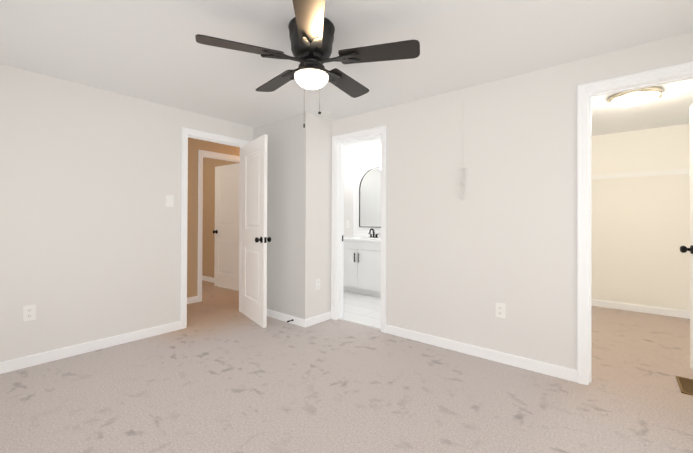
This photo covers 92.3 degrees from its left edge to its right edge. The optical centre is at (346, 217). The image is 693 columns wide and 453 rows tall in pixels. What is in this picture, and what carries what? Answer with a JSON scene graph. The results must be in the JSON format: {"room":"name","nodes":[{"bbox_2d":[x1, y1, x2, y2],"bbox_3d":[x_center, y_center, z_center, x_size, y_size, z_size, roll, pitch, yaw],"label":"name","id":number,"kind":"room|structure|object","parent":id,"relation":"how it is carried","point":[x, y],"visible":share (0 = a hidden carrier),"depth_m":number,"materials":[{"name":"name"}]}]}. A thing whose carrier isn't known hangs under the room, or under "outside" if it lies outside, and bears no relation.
{"room":"bedroom","nodes":[
{"label":"bedroom","id":0,"kind":"room"},
{"bbox_2d":[0,64,353,361],"bbox_3d":[-1.442,0.023,3.913,0.120,2.290,5.010,0,0,39],"label":"wall","id":1,"kind":"structure","parent":0,"point":[90,229],"depth_m":2.86,"materials":[{"name":"white paint"}]},
{"bbox_2d":[23,305,35,320],"bbox_3d":[-2.455,0.741,2.579,0.008,0.117,0.072,0,0,39],"label":"outlet","id":2,"kind":"object","parent":1,"relation":"attached to","point":[29,312],"visible":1,"depth_m":2.58,"materials":[{"name":"white plastic"}]},
{"bbox_2d":[0,321,180,373],"bbox_3d":[-2.307,1.115,2.753,0.013,0.085,1.834,0,0,39],"label":"baseboard","id":3,"kind":"structure","parent":1,"relation":"attached to","point":[32,360],"depth_m":2.82,"materials":[{"name":"white wood"}]},
{"bbox_2d":[166,195,173,206],"bbox_3d":[-1.795,-0.167,3.381,0.010,0.117,0.072,0,0,39],"label":"light switch","id":4,"kind":"object","parent":1,"relation":"attached to","point":[169,200],"visible":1,"depth_m":3.38,"materials":[{"name":"white plastic"}]},
{"bbox_2d":[181,127,249,328],"bbox_3d":[-1.509,0.114,3.831,0.158,2.106,0.832,0,0,39],"label":"door frame","id":5,"kind":"structure","parent":1,"relation":"attached to","point":[187,133],"depth_m":3.51,"materials":[{"name":"white wood"}]},
{"bbox_2d":[242,134,270,327],"bbox_3d":[-1.063,0.144,3.749,0.684,2.024,0.278,0,0,39],"label":"entry door","id":6,"kind":"structure","parent":1,"relation":"in","point":[255,239],"depth_m":3.69,"materials":[{"name":"white wood"}]},
{"bbox_2d":[187,138,239,297],"bbox_3d":[-2.191,0.023,4.529,0.120,2.290,5.010,0,0,39],"label":"wall","id":7,"kind":"structure","parent":0,"point":[195,146],"depth_m":4.55,"materials":[{"name":"beige paint"}]},
{"bbox_2d":[187,296,197,303],"bbox_3d":[-2.855,1.118,3.614,0.013,0.085,2.529,0,0,39],"label":"baseboard","id":8,"kind":"structure","parent":7,"relation":"attached to","point":[194,299],"depth_m":4.53,"materials":[{"name":"white wood"}]},
{"bbox_2d":[198,150,239,301],"bbox_3d":[-1.833,0.119,4.965,0.158,2.106,0.842,0,0,39],"label":"door frame","id":9,"kind":"structure","parent":7,"relation":"attached to","point":[213,155],"depth_m":4.63,"materials":[{"name":"white wood"}]},
{"bbox_2d":[213,163,239,290],"bbox_3d":[-1.950,0.151,5.451,0.750,2.024,0.175,0,0,39],"label":"room door","id":10,"kind":"structure","parent":7,"relation":"in","point":[226,230],"depth_m":5.46,"materials":[{"name":"painted wood"},{"name":"black metal"}]},
{"bbox_2d":[202,158,238,277],"bbox_3d":[-2.417,0.032,6.105,2.230,2.290,0.120,0,0,39],"label":"wall","id":11,"kind":"structure","parent":0,"point":[208,236],"depth_m":6.12,"materials":[{"name":"beige paint"}]},
{"bbox_2d":[202,275,213,282],"bbox_3d":[-2.405,1.134,6.000,2.080,0.085,0.013,0,0,39],"label":"baseboard","id":12,"kind":"structure","parent":11,"relation":"attached to","point":[205,278],"depth_m":6.09,"materials":[{"name":"white wood"}]},
{"bbox_2d":[253,113,331,318],"bbox_3d":[-0.673,0.026,4.006,0.950,2.290,0.410,0,0,39],"label":"wall","id":13,"kind":"structure","parent":0,"point":[299,169],"depth_m":3.72,"materials":[{"name":"white paint"}]},
{"bbox_2d":[267,309,307,327],"bbox_3d":[-0.814,1.127,3.823,0.963,0.085,0.044,0,0,39],"label":"baseboard","id":14,"kind":"structure","parent":13,"relation":"attached to","point":[301,322],"depth_m":3.70,"materials":[{"name":"white wood"}]},
{"bbox_2d":[315,279,319,289],"bbox_3d":[-0.318,0.743,3.683,0.008,0.117,0.072,0,0,39],"label":"outlet","id":15,"kind":"object","parent":13,"relation":"attached to","point":[317,284],"visible":1,"depth_m":3.67,"materials":[{"name":"white plastic"}]},
{"bbox_2d":[308,311,330,326],"bbox_3d":[-0.299,1.128,3.702,0.013,0.085,0.390,0,0,39],"label":"baseboard","id":16,"kind":"structure","parent":13,"relation":"attached to","point":[326,316],"depth_m":3.69,"materials":[{"name":"white wood"}]},
{"bbox_2d":[0,280,692,452],"bbox_3d":[-0.679,1.221,3.974,7.620,0.100,6.090,0,0,39],"label":"floor carpet","id":17,"kind":"object","parent":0,"point":[220,373],"visible":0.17,"depth_m":2.17,"materials":[{"name":"beige carpet"}]},
{"bbox_2d":[676,376,692,395],"bbox_3d":[2.374,1.169,2.302,0.110,0.008,0.300,0,0,39],"label":"air vent register","id":18,"kind":"object","parent":17,"relation":"on","point":[685,385],"visible":1,"depth_m":2.32,"materials":[{"name":"brown metal"}]},
{"bbox_2d":[0,0,692,157],"bbox_3d":[-0.669,-1.169,3.988,7.620,0.100,6.090,0,0,39],"label":"ceiling","id":19,"kind":"structure","parent":0,"point":[153,51],"depth_m":2.19,"materials":[{"name":"white paint"}]},
{"bbox_2d":[195,0,419,127],"bbox_3d":[-0.208,-0.816,2.014,1.212,0.626,1.206,0,0,39],"label":"ceiling fan","id":20,"kind":"object","parent":19,"relation":"attached to","point":[311,27],"visible":1,"depth_m":1.89,"materials":[{"name":"black metal"}]},
{"bbox_2d":[320,110,331,116],"bbox_3d":[-0.219,-1.101,3.550,0.128,0.038,0.128,0,0,39],"label":"smoke detector","id":21,"kind":"object","parent":19,"relation":"attached to","point":[325,113],"visible":0.96,"depth_m":3.51,"materials":[{"name":"white plastic"}]},
{"bbox_2d":[458,89,466,200],"bbox_3d":[1.006,-0.630,2.877,0.077,0.974,0.031,0,0,39],"label":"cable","id":22,"kind":"object","parent":19,"relation":"hanging from","point":[461,182],"visible":0.98,"depth_m":2.88,"materials":[{"name":"white"}]},
{"bbox_2d":[608,86,662,106],"bbox_3d":[2.605,-1.063,3.011,0.377,0.098,0.377,0,0,39],"label":"lamp","id":23,"kind":"object","parent":19,"relation":"attached to","point":[635,97],"visible":0.98,"depth_m":2.92,"materials":[{"name":"white glass"}]},
{"bbox_2d":[338,291,380,329],"bbox_3d":[0.511,1.172,4.359,2.330,0.012,1.585,0,0,39],"label":"floor","id":24,"kind":"structure","parent":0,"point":[362,309],"depth_m":4.20,"materials":[{"name":"white tile"}]},
{"bbox_2d":[343,228,380,296],"bbox_3d":[0.312,0.672,5.200,0.935,0.996,0.540,0,0,39],"label":"vanity cabinet","id":25,"kind":"object","parent":24,"relation":"on","point":[362,262],"visible":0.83,"depth_m":4.98,"materials":[{"name":"painted wood"},{"name":"black metal"}]},
{"bbox_2d":[353,149,380,232],"bbox_3d":[0.682,0.039,5.332,3.540,2.290,0.120,0,0,39],"label":"wall","id":26,"kind":"structure","parent":0,"point":[360,171],"depth_m":5.65,"materials":[{"name":"white paint"}]},
{"bbox_2d":[359,167,380,227],"bbox_3d":[0.498,-0.326,5.392,0.720,0.980,0.022,0,0,39],"label":"arched mirror","id":27,"kind":"object","parent":26,"relation":"attached to","point":[370,200],"visible":0.44,"depth_m":5.47,"materials":[{"name":"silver metal"}]},
{"bbox_2d":[331,32,692,369],"bbox_3d":[0.789,0.027,3.147,4.300,2.290,0.120,0,0,39],"label":"wall","id":28,"kind":"structure","parent":0,"point":[504,232],"depth_m":2.73,"materials":[{"name":"white paint"}]},
{"bbox_2d":[331,125,386,332],"bbox_3d":[0.161,0.119,3.663,0.735,2.106,0.158,0,0,39],"label":"door frame","id":29,"kind":"structure","parent":28,"relation":"attached to","point":[337,249],"depth_m":3.81,"materials":[{"name":"white wood"}]},
{"bbox_2d":[386,325,576,382],"bbox_3d":[1.017,1.129,2.864,1.601,0.085,0.013,0,0,39],"label":"baseboard","id":30,"kind":"structure","parent":28,"relation":"attached to","point":[468,349],"depth_m":2.73,"materials":[{"name":"white wood"}]},
{"bbox_2d":[496,302,504,317],"bbox_3d":[1.243,0.751,2.686,0.072,0.117,0.008,0,0,39],"label":"outlet","id":31,"kind":"object","parent":28,"relation":"attached to","point":[500,310],"visible":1,"depth_m":2.68,"materials":[{"name":"white plastic"}]},
{"bbox_2d":[577,62,692,384],"bbox_3d":[2.007,0.118,2.146,0.842,2.106,0.158,0,0,39],"label":"trim","id":32,"kind":"structure","parent":28,"relation":"attached to","point":[587,92],"depth_m":2.33,"materials":[{"name":"white wood"}]},
{"bbox_2d":[680,104,692,369],"bbox_3d":[2.475,0.149,2.296,0.192,2.024,0.714,0,0,39],"label":"closet door","id":33,"kind":"structure","parent":28,"relation":"in","point":[684,249],"depth_m":2.55,"materials":[{"name":"white wood"}]},
{"bbox_2d":[591,124,689,311],"bbox_3d":[3.404,0.044,4.494,1.970,2.290,0.120,0,0,39],"label":"wall","id":34,"kind":"structure","parent":0,"point":[640,231],"depth_m":4.17,"materials":[{"name":"white paint"}]},
{"bbox_2d":[591,299,687,318],"bbox_3d":[3.353,1.146,4.439,1.680,0.085,0.013,0,0,39],"label":"baseboard","id":35,"kind":"structure","parent":34,"relation":"attached to","point":[622,306],"depth_m":4.16,"materials":[{"name":"white wood"}]},
{"bbox_2d":[591,169,689,178],"bbox_3d":[3.267,-0.511,4.329,1.728,0.058,0.314,0,0,39],"label":"wire closet shelf","id":36,"kind":"object","parent":34,"relation":"attached to","point":[648,174],"visible":0.5,"depth_m":4.01,"materials":[{"name":"white metal"}]}
]}

